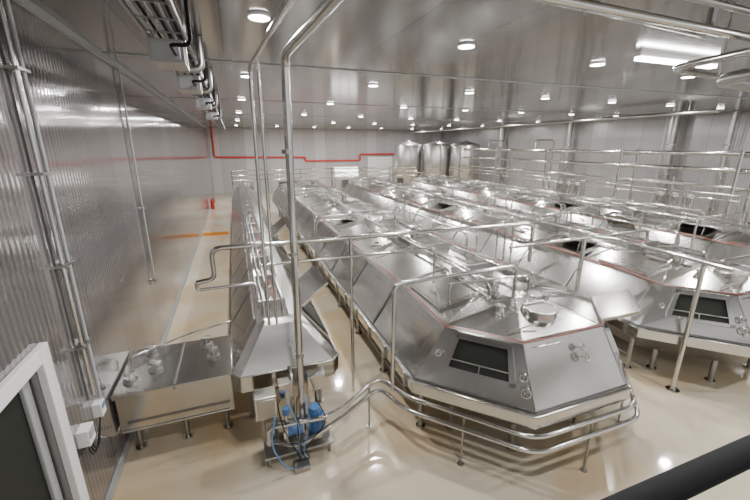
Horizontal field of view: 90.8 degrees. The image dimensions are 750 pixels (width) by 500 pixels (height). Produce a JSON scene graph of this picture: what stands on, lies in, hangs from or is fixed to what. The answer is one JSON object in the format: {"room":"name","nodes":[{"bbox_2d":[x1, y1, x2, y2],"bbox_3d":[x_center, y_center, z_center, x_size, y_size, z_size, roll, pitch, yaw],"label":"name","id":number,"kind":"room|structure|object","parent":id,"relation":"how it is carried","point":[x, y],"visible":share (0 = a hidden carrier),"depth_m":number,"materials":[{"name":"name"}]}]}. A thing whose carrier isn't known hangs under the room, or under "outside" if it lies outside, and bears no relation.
{"room":"processing plant","nodes":[
{"label":"processing plant","id":0,"kind":"room"},
{"bbox_2d":[0,0,214,499],"bbox_3d":[-8.021,-2.828,15.504,0.200,6.000,41.000,-6,17,-20],"label":"wall","id":1,"kind":"structure","parent":0,"point":[77,98],"depth_m":5.05,"materials":[{"name":"silver metal"}]},
{"bbox_2d":[0,342,89,499],"bbox_3d":[-2.911,2.478,2.903,0.220,2.650,2.340,-6,17,-20],"label":"window frame","id":2,"kind":"structure","parent":1,"relation":"in","point":[27,471],"depth_m":3.48,"materials":[{"name":"white paint"}]},
{"bbox_2d":[0,0,101,398],"bbox_3d":[-3.495,-0.299,4.031,0.110,4.580,0.260,-6,17,-20],"label":"conduit","id":3,"kind":"object","parent":1,"relation":"attached to","point":[19,70],"visible":1,"depth_m":3.90,"materials":[{"name":"grey metal"}]},
{"bbox_2d":[75,398,106,454],"bbox_3d":[-3.402,2.176,4.501,0.130,0.438,0.660,-6,17,-20],"label":"electrical box","id":4,"kind":"object","parent":1,"relation":"attached to","point":[85,434],"visible":1,"depth_m":4.29,"materials":[{"name":"white paint"}]},
{"bbox_2d":[13,0,207,128],"bbox_3d":[-7.900,-5.689,14.741,0.060,0.080,41.000,-6,17,-20],"label":"trim","id":5,"kind":"structure","parent":1,"relation":"attached to","point":[30,6],"depth_m":5.36,"materials":[{"name":"grey plastic"}]},
{"bbox_2d":[117,65,156,284],"bbox_3d":[-4.927,-1.384,7.683,0.080,4.480,0.100,-6,17,-20],"label":"conduit","id":6,"kind":"object","parent":1,"relation":"attached to","point":[142,208],"visible":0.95,"depth_m":7.62,"materials":[{"name":"grey metal"}]},
{"bbox_2d":[105,194,214,499],"bbox_3d":[-9.163,-0.935,19.573,0.030,0.140,33.830,-6,17,-20],"label":"baseboard","id":7,"kind":"structure","parent":1,"relation":"attached to","point":[121,463],"depth_m":5.79,"materials":[{"name":"grey plastic"}]},
{"bbox_2d":[102,52,749,129],"bbox_3d":[3.251,-6.887,18.856,23.950,0.015,32.060,-6,17,-20],"label":"trim","id":8,"kind":"structure","parent":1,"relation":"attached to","point":[102,52],"depth_m":10.19,"materials":[{"name":"grey plastic"}]},
{"bbox_2d":[207,129,440,192],"bbox_3d":[-3.884,-9.231,38.132,24.350,6.000,0.200,-6,17,-20],"label":"wall","id":9,"kind":"structure","parent":0,"point":[312,145],"depth_m":36.61,"materials":[{"name":"grey metal"}]},
{"bbox_2d":[215,188,339,194],"bbox_3d":[-3.830,-6.384,38.831,23.920,0.140,0.030,-6,17,-20],"label":"baseboard","id":10,"kind":"structure","parent":9,"relation":"attached to","point":[338,188],"depth_m":35.26,"materials":[{"name":"grey plastic"}]},
{"bbox_2d":[208,128,440,131],"bbox_3d":[-3.811,-12.040,37.222,23.890,0.100,0.060,-6,17,-20],"label":"trim","id":11,"kind":"structure","parent":9,"relation":"attached to","point":[208,128],"depth_m":36.50,"materials":[{"name":"grey plastic"}]},
{"bbox_2d":[333,166,358,176],"bbox_3d":[-3.014,-8.171,38.608,2.700,1.060,0.090,-6,17,-20],"label":"window","id":12,"kind":"structure","parent":9,"relation":"in","point":[339,170],"depth_m":38.62,"materials":[{"name":"white"}]},
{"bbox_2d":[368,157,391,180],"bbox_3d":[0.562,-8.329,39.901,2.800,3.300,0.110,-6,17,-20],"label":"shutter","id":13,"kind":"object","parent":9,"relation":"attached to","point":[372,161],"visible":0.59,"depth_m":39.69,"materials":[{"name":"white paint"}]},
{"bbox_2d":[30,0,749,130],"bbox_3d":[3.261,-6.958,18.806,24.350,0.150,41.200,-6,17,-20],"label":"ceiling","id":14,"kind":"structure","parent":0,"point":[514,40],"depth_m":6.50,"materials":[{"name":"grey metal"}]},
{"bbox_2d":[118,0,225,130],"bbox_3d":[-7.011,-5.971,16.114,0.424,0.275,35.000,-6,17,-20],"label":"cable tray","id":15,"kind":"object","parent":14,"relation":"attached to","point":[137,17],"visible":0.67,"depth_m":3.91,"materials":[{"name":"silver metal"}]},
{"bbox_2d":[145,0,204,73],"bbox_3d":[-2.431,-2.533,4.516,0.546,0.575,1.767,-6,17,-20],"label":"coil","id":16,"kind":"object","parent":14,"relation":"hanging from","point":[165,54],"visible":0.98,"depth_m":4.23,"materials":[{"name":"silver metal"}]},
{"bbox_2d":[176,66,212,93],"bbox_3d":[-3.267,-3.145,6.680,0.546,0.575,1.767,-6,17,-20],"label":"coil","id":17,"kind":"object","parent":14,"relation":"hanging from","point":[186,84],"visible":0.94,"depth_m":6.39,"materials":[{"name":"silver metal"}]},
{"bbox_2d":[194,81,217,109],"bbox_3d":[-4.452,-4.013,9.747,0.546,0.575,1.767,-6,17,-20],"label":"coil","id":18,"kind":"object","parent":14,"relation":"hanging from","point":[200,103],"visible":0.94,"depth_m":9.44,"materials":[{"name":"silver metal"}]},
{"bbox_2d":[205,101,221,119],"bbox_3d":[-6.021,-5.161,13.805,0.546,0.575,1.767,-6,17,-20],"label":"coil","id":19,"kind":"object","parent":14,"relation":"hanging from","point":[209,115],"visible":0.95,"depth_m":13.49,"materials":[{"name":"silver metal"}]},
{"bbox_2d":[248,11,269,21],"bbox_3d":[-1.391,-2.795,4.437,0.260,0.037,0.260,-6,17,-20],"label":"recessed light","id":20,"kind":"object","parent":14,"relation":"in","point":[255,15],"depth_m":4.38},
{"bbox_2d":[248,0,295,324],"bbox_3d":[-0.504,-0.053,2.906,0.223,3.720,5.050,-7,17,-24],"label":"riser pipe","id":21,"kind":"object","parent":14,"relation":"hanging from","point":[286,5],"visible":1,"depth_m":4.89,"materials":[{"name":"grey metal"}]},
{"bbox_2d":[210,128,394,161],"bbox_3d":[-6.088,-10.304,36.644,18.475,3.025,0.150,-6,17,-20],"label":"pipe","id":22,"kind":"object","parent":14,"relation":"hanging from","point":[210,128],"visible":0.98,"depth_m":35.90,"materials":[{"name":"red paint"}]},
{"bbox_2d":[458,42,474,48],"bbox_3d":[1.417,-3.161,5.730,0.260,0.037,0.260,-6,17,-20],"label":"recessed light","id":23,"kind":"object","parent":14,"relation":"in","point":[467,45],"depth_m":5.66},
{"bbox_2d":[590,62,605,66],"bbox_3d":[4.225,-3.527,7.022,0.260,0.037,0.260,-6,17,-20],"label":"recessed light","id":24,"kind":"object","parent":14,"relation":"in","point":[593,64],"depth_m":6.96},
{"bbox_2d":[529,0,749,91],"bbox_3d":[4.340,-2.382,4.343,7.503,0.780,1.666,-6,17,-20],"label":"ceiling pipe","id":25,"kind":"object","parent":14,"relation":"hanging from","point":[739,80],"depth_m":3.68,"materials":[{"name":"silver metal"}]},
{"bbox_2d":[634,51,717,68],"bbox_3d":[5.316,-3.328,6.490,2.050,0.130,0.120,-6,17,-20],"label":"linear light","id":26,"kind":"object","parent":14,"relation":"attached to","point":[643,56],"visible":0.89,"depth_m":6.31,"materials":[{"name":"white paint"}]},
{"bbox_2d":[113,190,749,499],"bbox_3d":[3.261,-1.041,20.481,24.350,0.150,41.200,-6,17,-20],"label":"floor","id":27,"kind":"structure","parent":0,"point":[392,459],"depth_m":5.82,"materials":[{"name":"beige concrete"}]},
{"bbox_2d":[110,320,234,450],"bbox_3d":[-3.243,2.237,6.305,1.565,1.262,1.736,-6,17,-20],"label":"tank","id":28,"kind":"object","parent":27,"relation":"on","point":[159,385],"visible":1,"depth_m":5.70,"materials":[{"name":"silver metal"}]},
{"bbox_2d":[210,198,214,208],"bbox_3d":[-11.914,-3.426,27.129,0.278,0.820,0.259,6,17,19],"label":"fire extinguisher","id":29,"kind":"object","parent":27,"relation":"on","point":[212,201],"visible":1,"depth_m":27.05,"materials":[{"name":"red paint"}]},
{"bbox_2d":[202,231,228,235],"bbox_3d":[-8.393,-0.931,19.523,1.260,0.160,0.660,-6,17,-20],"label":"floor marking","id":30,"kind":"object","parent":27,"relation":"on","point":[222,232],"visible":1,"depth_m":19.22,"materials":[{"name":"orange paint"}]},
{"bbox_2d":[231,183,338,418],"bbox_3d":[-5.139,-0.902,15.583,1.674,2.250,21.874,-6,17,-20],"label":"conveyor","id":31,"kind":"object","parent":27,"relation":"on","point":[262,353],"visible":0.82,"depth_m":6.30,"materials":[{"name":"silver metal"}]},
{"bbox_2d":[253,367,345,473],"bbox_3d":[-1.091,2.477,5.514,1.281,1.230,0.798,-6,17,-20],"label":"pump skid","id":32,"kind":"object","parent":27,"relation":"on","point":[288,442],"visible":1,"depth_m":5.40,"materials":[{"name":"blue metal"}]},
{"bbox_2d":[281,0,343,454],"bbox_3d":[-0.146,0.922,3.079,0.259,5.550,4.594,-8,17,-25],"label":"pipe","id":33,"kind":"object","parent":27,"relation":"on","point":[325,8],"visible":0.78,"depth_m":4.55,"materials":[{"name":"grey metal"}]},
{"bbox_2d":[231,166,416,203],"bbox_3d":[-3.418,-4.987,29.010,14.620,2.800,0.945,-6,17,-20],"label":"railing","id":34,"kind":"object","parent":27,"relation":"on","point":[343,182],"visible":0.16,"depth_m":28.40,"materials":[{"name":"grey metal"}]},
{"bbox_2d":[195,222,534,391],"bbox_3d":[0.255,1.189,6.746,6.290,3.038,0.444,-5,17,-17],"label":"pipe","id":35,"kind":"object","parent":27,"relation":"on","point":[350,238],"visible":0.98,"depth_m":6.26,"materials":[{"name":"grey metal"}]},
{"bbox_2d":[394,140,421,183],"bbox_3d":[3.204,-8.126,36.153,2.648,4.950,2.724,-6,17,-20],"label":"silo","id":36,"kind":"object","parent":27,"relation":"on","point":[408,153],"visible":0.62,"depth_m":34.98,"materials":[{"name":"metal"}]},
{"bbox_2d":[333,170,526,263],"bbox_3d":[0.430,-1.947,18.299,0.310,2.782,19.300,-6,17,-20],"label":"pipe","id":37,"kind":"object","parent":27,"relation":"on","point":[410,195],"visible":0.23,"depth_m":12.48,"materials":[{"name":"grey metal"}]},
{"bbox_2d":[422,140,450,178],"bbox_3d":[5.859,-7.901,35.358,2.648,4.950,2.724,-6,17,-20],"label":"silo","id":38,"kind":"object","parent":27,"relation":"on","point":[436,155],"visible":0.6,"depth_m":34.17,"materials":[{"name":"metal"}]},
{"bbox_2d":[272,179,643,451],"bbox_3d":[-1.254,-1.096,15.865,4.160,2.470,23.981,-6,17,-20],"label":"cheese vat","id":39,"kind":"object","parent":27,"relation":"on","point":[544,354],"visible":0.84,"depth_m":5.86,"materials":[{"name":"silver metal"}]},
{"bbox_2d":[282,187,336,222],"bbox_3d":[-3.045,-2.117,17.347,2.526,1.628,0.549,-6,17,-20],"label":"loop","id":40,"kind":"object","parent":39,"relation":"attached to","point":[316,187],"visible":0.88,"depth_m":17.11,"materials":[{"name":"grey metal"}]},
{"bbox_2d":[313,211,395,266],"bbox_3d":[-0.605,-0.331,11.034,2.526,1.628,0.549,-6,17,-20],"label":"loop","id":41,"kind":"object","parent":39,"relation":"attached to","point":[321,216],"visible":0.89,"depth_m":10.78,"materials":[{"name":"grey metal"}]},
{"bbox_2d":[394,206,477,250],"bbox_3d":[1.658,-0.709,10.807,0.552,0.580,4.360,-6,17,-20],"label":"pipe","id":42,"kind":"object","parent":39,"relation":"attached to","point":[414,213],"visible":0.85,"depth_m":10.09,"materials":[{"name":"grey metal"}]},
{"bbox_2d":[390,265,530,391],"bbox_3d":[1.430,1.142,6.094,2.690,1.783,0.342,-6,17,-22],"label":"loop","id":43,"kind":"object","parent":39,"relation":"on","point":[515,276],"visible":1,"depth_m":5.63,"materials":[{"name":"grey metal"}]},
{"bbox_2d":[450,140,480,183],"bbox_3d":[8.243,-7.561,34.158,2.648,4.950,2.724,-6,17,-20],"label":"silo","id":44,"kind":"object","parent":27,"relation":"on","point":[455,148],"visible":0.62,"depth_m":33.04,"materials":[{"name":"metal"}]},
{"bbox_2d":[343,357,639,472],"bbox_3d":[2.236,2.560,5.908,5.263,0.856,2.042,-6,17,-20],"label":"pipe","id":45,"kind":"object","parent":27,"relation":"on","point":[633,403],"visible":0.77,"depth_m":5.23,"materials":[{"name":"grey metal"}]},
{"bbox_2d":[495,127,505,186],"bbox_3d":[10.740,-7.478,31.973,0.660,5.980,0.660,-6,17,-20],"label":"vent stack","id":46,"kind":"object","parent":27,"relation":"on","point":[502,130],"visible":0.47,"depth_m":31.47,"materials":[{"name":"silver metal"}]},
{"bbox_2d":[395,169,658,239],"bbox_3d":[4.976,-2.407,19.925,0.310,2.782,19.300,-6,17,-20],"label":"pipe","id":47,"kind":"object","parent":27,"relation":"on","point":[643,211],"visible":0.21,"depth_m":14.34,"materials":[{"name":"grey metal"}]},
{"bbox_2d":[341,177,749,382],"bbox_3d":[3.292,-1.556,17.492,4.160,2.470,23.981,-6,17,-20],"label":"cheese vat","id":48,"kind":"object","parent":27,"relation":"on","point":[663,285],"visible":0.72,"depth_m":8.09,"materials":[{"name":"silver metal"}]},
{"bbox_2d":[403,188,452,218],"bbox_3d":[2.349,-1.937,16.711,2.476,1.628,0.549,-6,17,-20],"label":"loop","id":49,"kind":"object","parent":48,"relation":"attached to","point":[404,202],"visible":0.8,"depth_m":16.44,"materials":[{"name":"grey metal"}]},
{"bbox_2d":[494,192,565,218],"bbox_3d":[5.963,-1.745,14.285,0.552,0.680,3.560,-6,17,-20],"label":"pipe","id":50,"kind":"object","parent":48,"relation":"attached to","point":[513,195],"visible":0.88,"depth_m":13.71,"materials":[{"name":"grey metal"}]},
{"bbox_2d":[495,212,571,260],"bbox_3d":[4.614,-0.278,10.848,2.476,1.628,0.549,-6,17,-20],"label":"loop","id":51,"kind":"object","parent":48,"relation":"attached to","point":[570,213],"visible":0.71,"depth_m":10.61,"materials":[{"name":"grey metal"}]},
{"bbox_2d":[566,210,680,250],"bbox_3d":[6.788,-0.570,10.224,0.552,0.630,3.260,-6,17,-20],"label":"pipe","id":52,"kind":"object","parent":48,"relation":"attached to","point":[583,213],"visible":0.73,"depth_m":9.63,"materials":[{"name":"grey metal"}]},
{"bbox_2d":[548,171,580,197],"bbox_3d":[11.802,-3.368,23.013,1.000,2.950,2.400,-6,17,-20],"label":"valve manifold","id":53,"kind":"object","parent":27,"relation":"on","point":[576,188],"visible":0.43,"depth_m":22.39,"materials":[{"name":"grey metal"}]},
{"bbox_2d":[560,123,573,196],"bbox_3d":[13.180,-5.692,25.660,0.380,5.980,0.380,-6,17,-20],"label":"vent stack","id":54,"kind":"object","parent":27,"relation":"on","point":[570,125],"visible":0.73,"depth_m":25.30,"materials":[{"name":"silver metal"}]},
{"bbox_2d":[404,175,749,265],"bbox_3d":[7.838,-2.017,19.118,4.160,2.470,23.981,-6,17,-20],"label":"cheese vat","id":55,"kind":"object","parent":27,"relation":"on","point":[727,241],"visible":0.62,"depth_m":13.04,"materials":[{"name":"silver metal"}]},
{"bbox_2d":[506,187,553,209],"bbox_3d":[7.266,-2.145,17.444,2.526,1.628,0.549,-6,17,-20],"label":"loop","id":56,"kind":"object","parent":55,"relation":"attached to","point":[512,192],"visible":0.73,"depth_m":17.25,"materials":[{"name":"grey metal"}]},
{"bbox_2d":[600,197,704,224],"bbox_3d":[9.740,-1.378,13.077,0.552,0.630,3.560,-6,17,-20],"label":"pipe","id":57,"kind":"object","parent":55,"relation":"attached to","point":[625,200],"visible":0.71,"depth_m":12.57,"materials":[{"name":"grey metal"}]},
{"bbox_2d":[673,212,747,250],"bbox_3d":[9.811,-0.282,10.860,2.526,1.628,0.549,-6,17,-20],"label":"loop","id":58,"kind":"object","parent":55,"relation":"attached to","point":[710,217],"visible":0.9,"depth_m":10.60,"materials":[{"name":"grey metal"}]},
{"bbox_2d":[449,139,749,224],"bbox_3d":[10.267,-4.363,23.047,1.755,4.845,20.640,-6,17,-20],"label":"rack","id":59,"kind":"object","parent":27,"relation":"on","point":[738,171],"visible":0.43,"depth_m":17.64,"materials":[{"name":"grey metal"}]},
{"bbox_2d":[450,167,749,223],"bbox_3d":[9.446,-2.884,21.518,0.310,2.832,19.300,-6,17,-20],"label":"pipe","id":60,"kind":"object","parent":27,"relation":"on","point":[503,175],"visible":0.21,"depth_m":16.42,"materials":[{"name":"grey metal"}]},
{"bbox_2d":[509,229,749,392],"bbox_3d":[5.018,1.247,7.245,4.431,2.655,2.334,-6,17,-20],"label":"pipe","id":61,"kind":"object","parent":27,"relation":"on","point":[672,388],"visible":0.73,"depth_m":6.98,"materials":[{"name":"grey metal"}]},
{"bbox_2d":[652,115,681,208],"bbox_3d":[15.446,-4.033,19.797,0.560,5.980,0.560,-6,17,-20],"label":"vent stack","id":62,"kind":"object","parent":27,"relation":"on","point":[669,144],"visible":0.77,"depth_m":19.27,"materials":[{"name":"silver metal"}]},
{"bbox_2d":[642,178,698,216],"bbox_3d":[13.893,-1.837,17.601,1.000,2.950,2.400,-6,17,-20],"label":"valve manifold","id":63,"kind":"object","parent":27,"relation":"on","point":[689,201],"visible":0.48,"depth_m":17.05,"materials":[{"name":"grey metal"}]},
{"bbox_2d":[601,434,749,499],"bbox_3d":[3.235,2.458,0.704,9.930,3.886,2.960,-6,17,-20],"label":"handrail","id":64,"kind":"object","parent":27,"relation":"on","point":[687,480],"visible":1,"depth_m":0.72,"materials":[{"name":"grey plastic"}]},
{"bbox_2d":[706,111,738,220],"bbox_3d":[16.317,-3.395,17.543,0.300,5.980,0.300,-6,17,-20],"label":"vent stack","id":65,"kind":"object","parent":27,"relation":"on","point":[734,116],"visible":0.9,"depth_m":17.25,"materials":[{"name":"silver metal"}]},
{"bbox_2d":[413,105,724,132],"bbox_3d":[8.196,-8.339,24.648,0.414,0.365,25.000,-6,17,-20],"label":"ceiling pipe","id":66,"kind":"object","parent":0,"point":[694,111],"depth_m":17.68,"materials":[{"name":"silver metal"}]},
{"bbox_2d":[441,111,749,226],"bbox_3d":[14.614,-5.120,23.604,0.200,6.000,41.000,-6,17,-20],"label":"wall","id":67,"kind":"structure","parent":0,"point":[697,132],"depth_m":22.02,"materials":[{"name":"grey metal"}]}
]}

